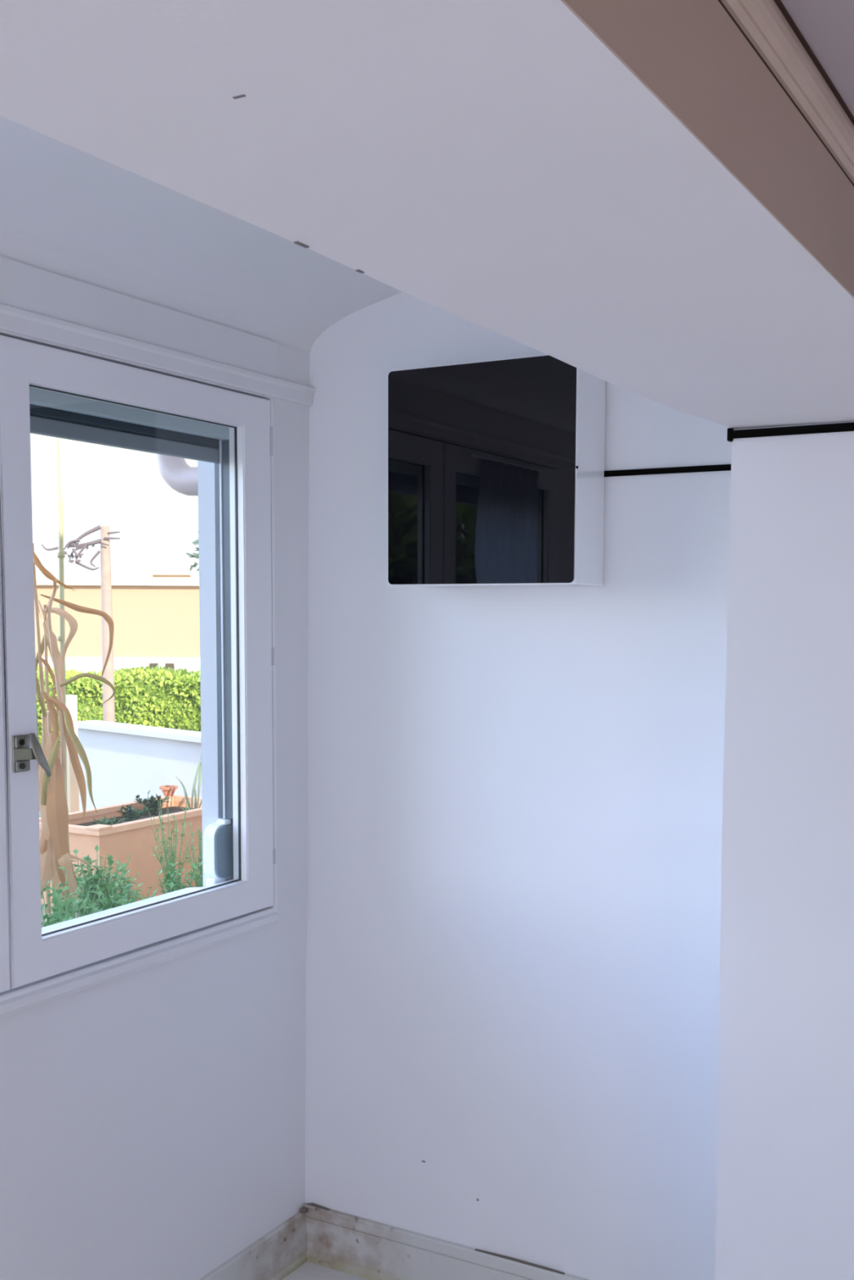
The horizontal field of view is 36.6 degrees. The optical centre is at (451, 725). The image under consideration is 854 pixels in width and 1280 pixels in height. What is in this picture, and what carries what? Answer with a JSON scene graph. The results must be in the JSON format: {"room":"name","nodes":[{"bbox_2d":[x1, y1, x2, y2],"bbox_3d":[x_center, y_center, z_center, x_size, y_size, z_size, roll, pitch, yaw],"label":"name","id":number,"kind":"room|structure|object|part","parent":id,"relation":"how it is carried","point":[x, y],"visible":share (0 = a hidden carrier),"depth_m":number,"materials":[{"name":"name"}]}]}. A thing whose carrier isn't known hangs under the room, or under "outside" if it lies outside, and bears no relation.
{"room":"empty room","nodes":[
{"label":"empty room","id":0,"kind":"room"},
{"bbox_2d":[0,343,309,1279],"bbox_3d":[-1.594,0.154,1.227,0.079,2.950,5.450,3,6,29],"label":"wall","id":1,"kind":"structure","parent":0,"point":[153,1118],"depth_m":3.04,"materials":[{"name":"paint"}]},
{"bbox_2d":[0,256,277,377],"bbox_3d":[-0.952,-0.818,2.225,0.010,0.087,2.152,3,6,29],"label":"trim","id":2,"kind":"structure","parent":1,"relation":"attached to","point":[22,286],"depth_m":2.71,"materials":[{"name":"paint"}]},
{"bbox_2d":[0,329,278,1018],"bbox_3d":[-0.945,-0.094,2.506,0.202,1.318,1.754,3,6,29],"label":"window","id":3,"kind":"structure","parent":1,"relation":"in","point":[39,965],"depth_m":2.77,"materials":[{"name":"white paint"}]},
{"bbox_3d":[-1.077,-0.079,2.108,0.044,1.254,0.836,3,6,29],"label":"sash","id":4,"kind":"part","parent":3,"relation":"part of","materials":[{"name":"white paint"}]},
{"bbox_2d":[12,733,51,777],"bbox_3d":[-0.817,0.059,2.510,0.068,0.088,0.034,-1,5,-10],"label":"handle","id":5,"kind":"object","parent":3,"relation":"attached to","point":[22,754],"visible":1,"depth_m":2.50,"materials":[{"name":"silver metal"}]},
{"bbox_3d":[-0.835,0.055,2.506,0.009,0.072,0.041,3,6,29],"label":"plate","id":6,"kind":"part","parent":5,"relation":"part of","materials":[{"name":"silver metal"}]},
{"bbox_3d":[-0.804,0.059,2.515,0.025,0.088,0.044,3,6,29],"label":"lever","id":7,"kind":"part","parent":5,"relation":"part of","materials":[{"name":"silver metal"}]},
{"bbox_3d":[-0.981,0.470,2.570,0.128,0.038,1.520,3,6,29],"label":"sill","id":8,"kind":"part","parent":3,"relation":"part of","materials":[{"name":"grey"}]},
{"bbox_2d":[29,386,232,819],"bbox_3d":[-0.913,-0.162,2.499,0.052,1.278,1.688,3,6,29],"label":"window frame","id":9,"kind":"structure","parent":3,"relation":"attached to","point":[52,414],"depth_m":3.00,"materials":[{"name":"grey"}]},
{"bbox_3d":[-0.551,-0.230,3.149,0.048,0.923,0.014,3,6,29],"label":"guide rail","id":10,"kind":"part","parent":9,"relation":"part of","materials":[{"name":"grey metal"}]},
{"bbox_3d":[-0.873,0.551,2.514,0.026,0.033,1.745,3,6,29],"label":"trim","id":11,"kind":"part","parent":3,"relation":"part of","materials":[{"name":"paint"}]},
{"bbox_2d":[203,818,232,886],"bbox_3d":[-0.575,0.325,3.176,0.040,0.184,0.065,3,6,29],"label":"shutter winder","id":12,"kind":"object","parent":3,"relation":"attached to","point":[218,836],"visible":0.89,"depth_m":3.16,"materials":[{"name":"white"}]},
{"bbox_2d":[0,302,315,405],"bbox_3d":[-0.914,-0.757,2.293,0.020,0.046,2.298,3,6,29],"label":"trim","id":13,"kind":"structure","parent":1,"relation":"attached to","point":[12,319],"depth_m":2.75,"materials":[{"name":"paint"}]},
{"bbox_2d":[199,1211,306,1279],"bbox_3d":[-1.024,1.471,2.356,0.020,0.138,2.620,3,6,29],"label":"baseboard","id":14,"kind":"structure","parent":1,"relation":"attached to","point":[282,1251],"depth_m":3.36,"materials":[{"name":"paint"}]},
{"bbox_2d":[0,115,402,353],"bbox_3d":[-1.056,-1.037,0.830,1.440,0.605,5.450,3,6,29],"label":"ceiling","id":15,"kind":"structure","parent":0,"point":[68,211],"depth_m":2.61,"materials":[{"name":"paint"}]},
{"bbox_2d":[197,460,233,887],"bbox_3d":[-1.429,0.116,1.678,0.070,2.950,6.400,3,6,29],"label":"wall","id":16,"kind":"structure","parent":0,"point":[206,470],"depth_m":3.17,"materials":[{"name":"grey"}]},
{"bbox_2d":[155,453,198,495],"bbox_3d":[-0.601,-1.112,3.983,0.815,0.786,0.098,3,6,29],"label":"drain pipe","id":17,"kind":"object","parent":16,"relation":"attached to","point":[182,477],"visible":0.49,"depth_m":4.12,"materials":[{"name":"grey plastic"}]},
{"bbox_2d":[282,1261,368,1279],"bbox_3d":[-0.091,1.764,0.382,3.666,0.100,5.200,3,6,29],"label":"floor","id":18,"kind":"structure","parent":0,"point":[308,1270],"depth_m":3.41,"materials":[{"name":"tile"}]},
{"bbox_2d":[0,0,853,429],"bbox_3d":[-0.354,-0.773,0.318,0.394,0.837,5.200,3,6,29],"label":"ceiling beam","id":19,"kind":"structure","parent":0,"point":[494,165],"depth_m":0.95,"materials":[{"name":"paint"}]},
{"bbox_2d":[232,94,245,98],"bbox_3d":[-0.136,-0.402,0.824,0.009,0.001,0.002,3,6,29],"label":"trim","id":20,"kind":"structure","parent":19,"relation":"attached to","point":[240,95],"depth_m":0.82,"materials":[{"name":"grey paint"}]},
{"bbox_2d":[293,240,309,248],"bbox_3d":[-0.134,-0.430,1.152,0.004,0.002,0.018,3,6,29],"label":"trim","id":21,"kind":"structure","parent":19,"relation":"attached to","point":[297,242],"depth_m":1.15,"materials":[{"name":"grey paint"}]},
{"bbox_2d":[355,269,364,273],"bbox_3d":[-0.088,-0.436,1.236,0.004,0.002,0.010,3,6,29],"label":"trim","id":22,"kind":"structure","parent":19,"relation":"attached to","point":[357,270],"depth_m":1.24,"materials":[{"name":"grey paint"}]},
{"bbox_2d":[560,0,853,297],"bbox_3d":[-0.299,-0.390,0.044,0.002,0.106,4.720,3,6,29],"label":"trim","id":23,"kind":"structure","parent":19,"relation":"attached to","point":[691,55],"depth_m":0.96,"materials":[{"name":"beige paint"}]},
{"bbox_2d":[717,0,853,186],"bbox_3d":[-0.292,-0.465,0.034,0.018,0.039,4.720,3,6,29],"label":"trim","id":24,"kind":"structure","parent":19,"relation":"attached to","point":[762,22],"depth_m":1.07,"materials":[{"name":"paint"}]},
{"bbox_2d":[773,0,853,125],"bbox_3d":[-0.288,-0.483,0.030,0.006,0.004,4.720,3,6,29],"label":"trim","id":25,"kind":"structure","parent":24,"relation":"attached to","point":[778,2],"depth_m":1.10,"materials":[{"name":"brown"}]},
{"bbox_2d":[305,291,731,1279],"bbox_3d":[0.226,0.008,3.038,1.500,2.950,0.009,3,6,29],"label":"wall","id":26,"kind":"structure","parent":0,"point":[514,793],"depth_m":3.11,"materials":[{"name":"paint"}]},
{"bbox_2d":[299,1202,564,1275],"bbox_3d":[-0.067,1.318,3.296,0.767,0.021,0.030,3,6,29],"label":"trim","id":27,"kind":"structure","parent":26,"relation":"attached to","point":[304,1210],"depth_m":3.20,"materials":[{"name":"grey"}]},
{"bbox_2d":[302,1202,589,1279],"bbox_3d":[0.161,1.399,3.183,1.286,0.153,0.020,3,6,29],"label":"baseboard","id":28,"kind":"structure","parent":26,"relation":"attached to","point":[350,1244],"depth_m":3.35,"materials":[{"name":"paint"}]},
{"bbox_2d":[387,354,605,586],"bbox_3d":[0.099,-0.571,2.970,0.481,0.497,0.164,3,6,29],"label":"upper cabinet","id":29,"kind":"object","parent":26,"relation":"attached to","point":[495,468],"visible":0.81,"depth_m":2.89,"materials":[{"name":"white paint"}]},
{"bbox_2d":[604,463,731,476],"bbox_3d":[0.531,-0.561,2.822,0.458,0.013,0.006,3,6,29],"label":"trim","id":30,"kind":"structure","parent":26,"relation":"attached to","point":[717,467],"depth_m":2.85,"materials":[{"name":"black metal"}]},
{"bbox_2d":[715,421,853,1279],"bbox_3d":[1.635,0.541,2.028,2.346,2.072,0.480,3,6,29],"label":"wall pier","id":31,"kind":"object","parent":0,"point":[784,1188],"visible":1,"depth_m":2.30,"materials":[{"name":"paint"}]},
{"bbox_2d":[726,422,853,442],"bbox_3d":[1.522,-0.465,1.734,2.350,0.023,0.018,3,6,29],"label":"trim","id":32,"kind":"structure","parent":31,"relation":"attached to","point":[839,427],"depth_m":2.24,"materials":[{"name":"black metal"}]},
{"bbox_2d":[780,0,853,116],"bbox_3d":[0.669,-0.847,-0.257,1.955,0.782,5.200,3,6,29],"label":"ceiling","id":33,"kind":"structure","parent":0,"point":[827,26],"depth_m":1.06,"materials":[{"name":"grey paint"}]},
{"label":"outside","id":34,"kind":"structure","parent":0,"visible":0},
{"bbox_2d":[39,807,197,927],"bbox_3d":[-15.274,-0.145,23.116,44.862,0.300,70.000,3,6,29],"label":"ground","id":35,"kind":"structure","parent":34,"point":[42,904],"depth_m":7.53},
{"bbox_2d":[32,542,75,920],"bbox_3d":[-1.830,0.197,5.947,0.224,2.060,0.095,0,5,1],"label":"plant","id":36,"kind":"object","parent":35,"relation":"on","point":[39,690],"visible":0.45,"depth_m":5.93,"materials":[{"name":"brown plant"}]},
{"bbox_2d":[56,437,74,919],"bbox_3d":[-1.881,-0.173,6.230,0.059,2.751,0.233,-2,5,-24],"label":"cane","id":37,"kind":"object","parent":35,"relation":"on","point":[60,554],"visible":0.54,"depth_m":6.20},
{"bbox_2d":[40,578,97,913],"bbox_3d":[-1.683,0.306,5.669,0.247,1.891,0.102,0,5,1],"label":"plant","id":38,"kind":"object","parent":35,"relation":"on","point":[55,799],"visible":0.97,"depth_m":5.65,"materials":[{"name":"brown plant"}]},
{"bbox_2d":[40,866,102,927],"bbox_3d":[-1.653,0.948,5.457,0.401,0.650,0.434,-4,6,-38],"label":"herb plant","id":39,"kind":"object","parent":35,"relation":"on","point":[56,917],"visible":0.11,"depth_m":5.43,"materials":[{"name":"green plant"}]},
{"bbox_2d":[66,694,79,813],"bbox_3d":[-2.549,0.397,8.621,0.080,1.200,0.080,3,6,29],"label":"post","id":40,"kind":"object","parent":35,"relation":"on","point":[73,789],"visible":0.37,"depth_m":8.58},
{"bbox_2d":[37,594,115,907],"bbox_3d":[-1.703,0.326,5.812,0.409,1.826,0.106,0,5,0],"label":"plant","id":41,"kind":"object","parent":35,"relation":"on","point":[47,862],"visible":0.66,"depth_m":5.79,"materials":[{"name":"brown plant"}]},
{"bbox_2d":[51,844,141,915],"bbox_3d":[-1.769,0.902,6.507,0.391,0.561,0.456,3,6,29],"label":"herb plant","id":42,"kind":"object","parent":35,"relation":"on","point":[95,880],"visible":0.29,"depth_m":6.46,"materials":[{"name":"green plant"}]},
{"bbox_2d":[100,525,115,722],"bbox_3d":[-2.803,-0.392,10.532,0.098,2.445,0.100,3,6,29],"label":"post","id":43,"kind":"object","parent":35,"relation":"on","point":[108,707],"visible":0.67,"depth_m":10.46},
{"bbox_2d":[40,524,119,570],"bbox_3d":[-2.988,-1.434,10.405,0.626,0.362,0.101,0,5,-2],"label":"bare branch","id":44,"kind":"object","parent":43,"relation":"attached to","point":[71,544],"visible":0.98,"depth_m":10.39,"materials":[{"name":"grey"}]},
{"bbox_2d":[34,574,199,675],"bbox_3d":[-4.591,-1.574,24.552,9.200,2.400,5.220,0,5,0],"label":"garden wall","id":45,"kind":"structure","parent":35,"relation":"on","point":[156,619],"depth_m":22.04,"materials":[{"name":"beige paint"}]},
{"bbox_2d":[149,662,158,668],"bbox_3d":[-5.088,-1.012,22.051,0.150,0.100,0.020,0,5,0],"label":"vent","id":46,"kind":"object","parent":45,"relation":"attached to","point":[151,664],"depth_m":22.04,"materials":[{"name":"brown"}]},
{"bbox_2d":[164,663,173,669],"bbox_3d":[-4.818,-1.010,22.051,0.150,0.100,0.020,0,5,0],"label":"vent","id":47,"kind":"object","parent":45,"relation":"attached to","point":[171,665],"depth_m":22.04,"materials":[{"name":"brown"}]},
{"bbox_2d":[35,664,200,747],"bbox_3d":[-2.224,-0.020,13.876,5.293,1.271,1.097,0,5,-6],"label":"hedge","id":48,"kind":"object","parent":35,"relation":"on","point":[169,698],"visible":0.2,"depth_m":13.36,"materials":[{"name":"green plant"}]},
{"bbox_2d":[101,870,138,906],"bbox_3d":[-1.719,0.958,6.704,0.188,0.417,0.223,-3,6,-33],"label":"herb plant","id":49,"kind":"object","parent":35,"relation":"on","point":[127,882],"visible":0.12,"depth_m":6.71,"materials":[{"name":"green plant"}]},
{"bbox_2d":[39,795,202,905],"bbox_3d":[-1.979,0.783,8.172,0.635,0.512,1.345,3,6,29],"label":"planter","id":50,"kind":"object","parent":35,"relation":"on","point":[136,837],"visible":0.52,"depth_m":7.83,"materials":[{"name":"ceramic"}]},
{"bbox_2d":[92,816,128,825],"bbox_3d":[-2.082,0.595,7.836,0.202,0.101,0.179,0,5,2],"label":"plant","id":51,"kind":"object","parent":50,"relation":"on","point":[105,821],"visible":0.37,"depth_m":7.82,"materials":[{"name":"green plant"}]},
{"bbox_2d":[116,803,153,821],"bbox_3d":[-1.984,0.554,8.105,0.235,0.124,0.136,1,5,9],"label":"plant","id":52,"kind":"object","parent":50,"relation":"on","point":[130,813],"visible":0.93,"depth_m":8.10,"materials":[{"name":"green plant"}]},
{"bbox_2d":[133,790,169,814],"bbox_3d":[-1.956,0.499,8.470,0.244,0.170,0.173,0,5,0],"label":"plant","id":53,"kind":"object","parent":50,"relation":"on","point":[153,803],"visible":0.91,"depth_m":8.44,"materials":[{"name":"green plant"}]},
{"bbox_2d":[159,785,177,796],"bbox_3d":[-1.933,0.450,8.810,0.124,0.066,0.121,3,6,29],"label":"clay pot","id":54,"kind":"object","parent":50,"relation":"on","point":[167,790],"visible":1,"depth_m":8.78,"materials":[{"name":"brown ceramic"}]},
{"bbox_2d":[175,751,201,809],"bbox_3d":[-1.671,0.352,8.420,0.262,0.473,0.043,0,5,-1],"label":"plant","id":55,"kind":"object","parent":50,"relation":"on","point":[199,766],"visible":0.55,"depth_m":8.42,"materials":[{"name":"green plant"}]},
{"bbox_2d":[83,878,159,915],"bbox_3d":[-1.540,0.973,6.073,0.340,0.497,0.411,3,6,29],"label":"herb plant","id":56,"kind":"object","parent":35,"relation":"on","point":[123,900],"visible":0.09,"depth_m":6.06,"materials":[{"name":"green plant"}]},
{"bbox_2d":[77,720,201,810],"bbox_3d":[-1.799,0.510,9.071,3.012,0.905,0.240,5,7,44],"label":"wall","id":57,"kind":"structure","parent":35,"relation":"on","point":[126,761],"depth_m":9.48,"materials":[{"name":"white paint"}]},
{"bbox_2d":[149,800,193,893],"bbox_3d":[-1.534,0.773,7.066,0.228,0.725,0.262,1,5,7],"label":"herb plant","id":58,"kind":"object","parent":35,"relation":"on","point":[172,855],"visible":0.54,"depth_m":7.07,"materials":[{"name":"green plant"}]},
{"bbox_2d":[155,861,201,893],"bbox_3d":[-1.458,0.937,6.867,0.217,0.434,0.284,-2,5,-26],"label":"herb plant","id":59,"kind":"object","parent":35,"relation":"on","point":[170,880],"visible":0.27,"depth_m":6.84,"materials":[{"name":"green plant"}]},
{"bbox_2d":[182,822,203,887],"bbox_3d":[-1.438,0.825,7.373,0.197,0.570,0.244,3,6,29],"label":"herb plant","id":60,"kind":"object","parent":35,"relation":"on","point":[200,838],"visible":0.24,"depth_m":7.36,"materials":[{"name":"green plant"}]},
{"bbox_2d":[186,539,199,570],"bbox_3d":[-1.680,-0.921,12.079,1.402,3.254,1.349,3,6,29],"label":"tree","id":61,"kind":"object","parent":35,"relation":"on","point":[196,542],"visible":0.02,"depth_m":11.81,"materials":[{"name":"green plant"}]},
{"bbox_2d":[186,861,202,887],"bbox_3d":[-1.320,0.932,7.189,0.318,0.390,0.308,-1,5,-10],"label":"herb plant","id":62,"kind":"object","parent":35,"relation":"on","point":[197,877],"visible":0.06,"depth_m":7.08,"materials":[{"name":"green plant"}]}
]}

